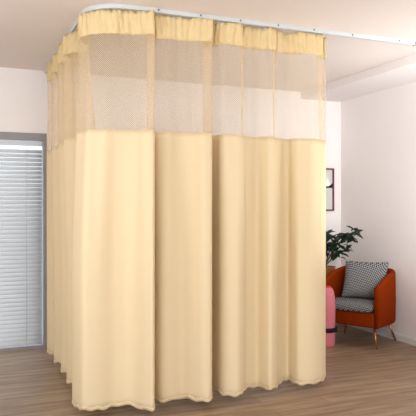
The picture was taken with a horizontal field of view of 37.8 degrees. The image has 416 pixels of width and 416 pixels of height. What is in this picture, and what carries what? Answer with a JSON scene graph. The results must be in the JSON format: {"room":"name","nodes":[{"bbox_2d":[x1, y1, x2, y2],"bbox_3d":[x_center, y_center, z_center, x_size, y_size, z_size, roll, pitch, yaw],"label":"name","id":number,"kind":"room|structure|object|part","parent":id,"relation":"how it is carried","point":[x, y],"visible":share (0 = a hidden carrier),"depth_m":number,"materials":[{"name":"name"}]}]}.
{"room":"hospital room","nodes":[
{"label":"hospital room","id":0,"kind":"room"},
{"bbox_2d":[0,67,340,268],"bbox_3d":[-1.544,0.025,5.986,6.865,2.690,0.150,0,0,-22],"label":"wall","id":1,"kind":"structure","parent":0,"point":[29,103],"depth_m":6.34,"materials":[{"name":"paint"}]},
{"bbox_2d":[0,132,46,351],"bbox_3d":[-2.387,0.330,5.619,1.725,2.080,0.132,0,0,-22],"label":"window","id":2,"kind":"structure","parent":1,"relation":"in","point":[3,135],"depth_m":5.88,"materials":[{"name":"grey metal"}]},
{"bbox_2d":[0,140,41,347],"bbox_3d":[-2.378,0.364,5.607,1.644,2.003,0.060,0,0,-22],"label":"blind","id":3,"kind":"object","parent":2,"relation":"attached to","point":[20,242],"visible":0.98,"depth_m":5.84,"materials":[{"name":"white plastic"}]},
{"bbox_3d":[-2.377,1.352,5.607,1.635,0.028,0.050,0,0,-22],"label":"rail","id":4,"kind":"part","parent":3,"relation":"part of","materials":[{"name":"white plastic"}]},
{"bbox_2d":[326,168,333,210],"bbox_3d":[1.289,-0.203,7.044,0.400,0.497,0.028,0,0,-22],"label":"framed picture","id":5,"kind":"object","parent":1,"relation":"attached to","point":[329,171],"visible":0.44,"depth_m":7.10,"materials":[{"name":"grey paper"}]},
{"bbox_2d":[326,170,331,208],"bbox_3d":[1.286,-0.203,7.052,0.368,0.465,0.008,0,0,-22],"label":"art print","id":6,"kind":"object","parent":5,"relation":"attached to","point":[328,172],"depth_m":7.10,"materials":[{"name":"white paper"}]},
{"bbox_2d":[0,0,415,91],"bbox_3d":[0.204,-1.360,1.703,6.865,0.080,9.400,0,0,-22],"label":"ceiling","id":7,"kind":"structure","parent":0,"point":[31,31],"depth_m":4.96,"materials":[{"name":"paint"}]},
{"bbox_2d":[44,3,415,73],"bbox_3d":[0.038,-1.304,5.361,2.612,0.031,2.195,0,0,-22],"label":"track","id":8,"kind":"object","parent":7,"relation":"attached to","point":[74,27],"visible":0.87,"depth_m":4.30,"materials":[{"name":"grey metal"}]},
{"bbox_2d":[47,9,326,411],"bbox_3d":[-0.473,0.011,4.524,2.540,2.604,1.434,0,0,19],"label":"privacy curtain","id":9,"kind":"object","parent":8,"relation":"hanging from","point":[191,266],"visible":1,"depth_m":4.13,"materials":[{"name":"beige fabric"}]},
{"bbox_3d":[-0.479,0.402,4.527,2.529,1.814,1.430,0,0,19],"label":"fabric panel","id":10,"kind":"part","parent":9,"relation":"part of","materials":[{"name":"beige fabric"}]},
{"bbox_2d":[301,53,415,101],"bbox_3d":[3.066,-1.280,2.790,0.545,0.080,9.250,0,0,-22],"label":"beam","id":11,"kind":"structure","parent":7,"relation":"attached to","point":[402,71],"depth_m":6.09,"materials":[{"name":"paint"}]},
{"bbox_2d":[0,324,415,415],"bbox_3d":[0.204,1.400,1.703,6.865,0.060,9.400,0,0,-22],"label":"floor","id":12,"kind":"structure","parent":0,"point":[361,379],"depth_m":4.53,"materials":[{"name":"laminate"}]},
{"bbox_2d":[326,285,336,347],"bbox_3d":[1.166,1.074,5.982,0.181,0.592,0.181,0,0,-42],"label":"bag","id":13,"kind":"object","parent":12,"relation":"on","point":[331,328],"visible":0.58,"depth_m":5.90,"materials":[{"name":"fabric"}]},
{"bbox_2d":[326,226,362,275],"bbox_3d":[1.351,0.745,6.634,0.682,1.249,0.559,0,0,19],"label":"potted plant","id":14,"kind":"object","parent":12,"relation":"on","point":[332,247],"visible":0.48,"depth_m":6.64,"materials":[{"name":"green plant"}]},
{"bbox_3d":[1.275,1.016,6.774,0.296,0.708,0.296,0,0,-22],"label":"pot","id":15,"kind":"part","parent":14,"relation":"part of","materials":[{"name":"orange metal"}]},
{"bbox_3d":[1.410,0.497,6.647,0.202,0.420,0.358,0,0,-22],"label":"stem","id":16,"kind":"part","parent":14,"relation":"part of","materials":[{"name":"green plant"}]},
{"bbox_2d":[326,266,396,349],"bbox_3d":[1.541,1.002,6.199,0.673,0.743,0.616,0,0,39],"label":"armchair","id":17,"kind":"object","parent":12,"relation":"on","point":[377,312],"visible":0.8,"depth_m":5.96,"materials":[{"name":"orange fabric"}]},
{"bbox_2d":[335,297,373,312],"bbox_3d":[1.511,0.982,6.161,0.515,0.100,0.520,0,0,39],"label":"seat cushion","id":18,"kind":"object","parent":17,"relation":"on","point":[342,304],"depth_m":5.97,"materials":[{"name":"grey fabric"}]},
{"bbox_3d":[1.533,1.096,6.188,0.555,0.142,0.510,0,0,39],"label":"seat","id":19,"kind":"part","parent":17,"relation":"part of","materials":[{"name":"orange fabric"}]},
{"bbox_2d":[341,260,388,297],"bbox_3d":[1.606,0.743,6.210,0.450,0.365,0.225,0,0,30],"label":"throw pillow","id":20,"kind":"object","parent":17,"relation":"on","point":[361,278],"visible":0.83,"depth_m":6.16,"materials":[{"name":"grey fabric"}]},
{"bbox_3d":[1.616,1.263,5.854,0.028,0.217,0.074,0,0,-16],"label":"leg","id":21,"kind":"part","parent":17,"relation":"part of","materials":[{"name":"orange metal"}]},
{"bbox_3d":[1.878,1.263,6.212,0.109,0.221,0.027,0,0,-6],"label":"leg","id":22,"kind":"part","parent":17,"relation":"part of","materials":[{"name":"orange metal"}]},
{"bbox_2d":[341,82,415,337],"bbox_3d":[3.364,0.025,2.912,0.100,2.690,9.250,0,0,-22],"label":"wall","id":23,"kind":"structure","parent":0,"point":[378,129],"depth_m":6.42,"materials":[{"name":"paint"}]},
{"bbox_2d":[348,325,415,345],"bbox_3d":[3.311,1.333,2.890,0.014,0.075,9.250,0,0,-22],"label":"baseboard","id":24,"kind":"structure","parent":23,"relation":"attached to","point":[383,332],"depth_m":6.31,"materials":[{"name":"paint"}]}
]}

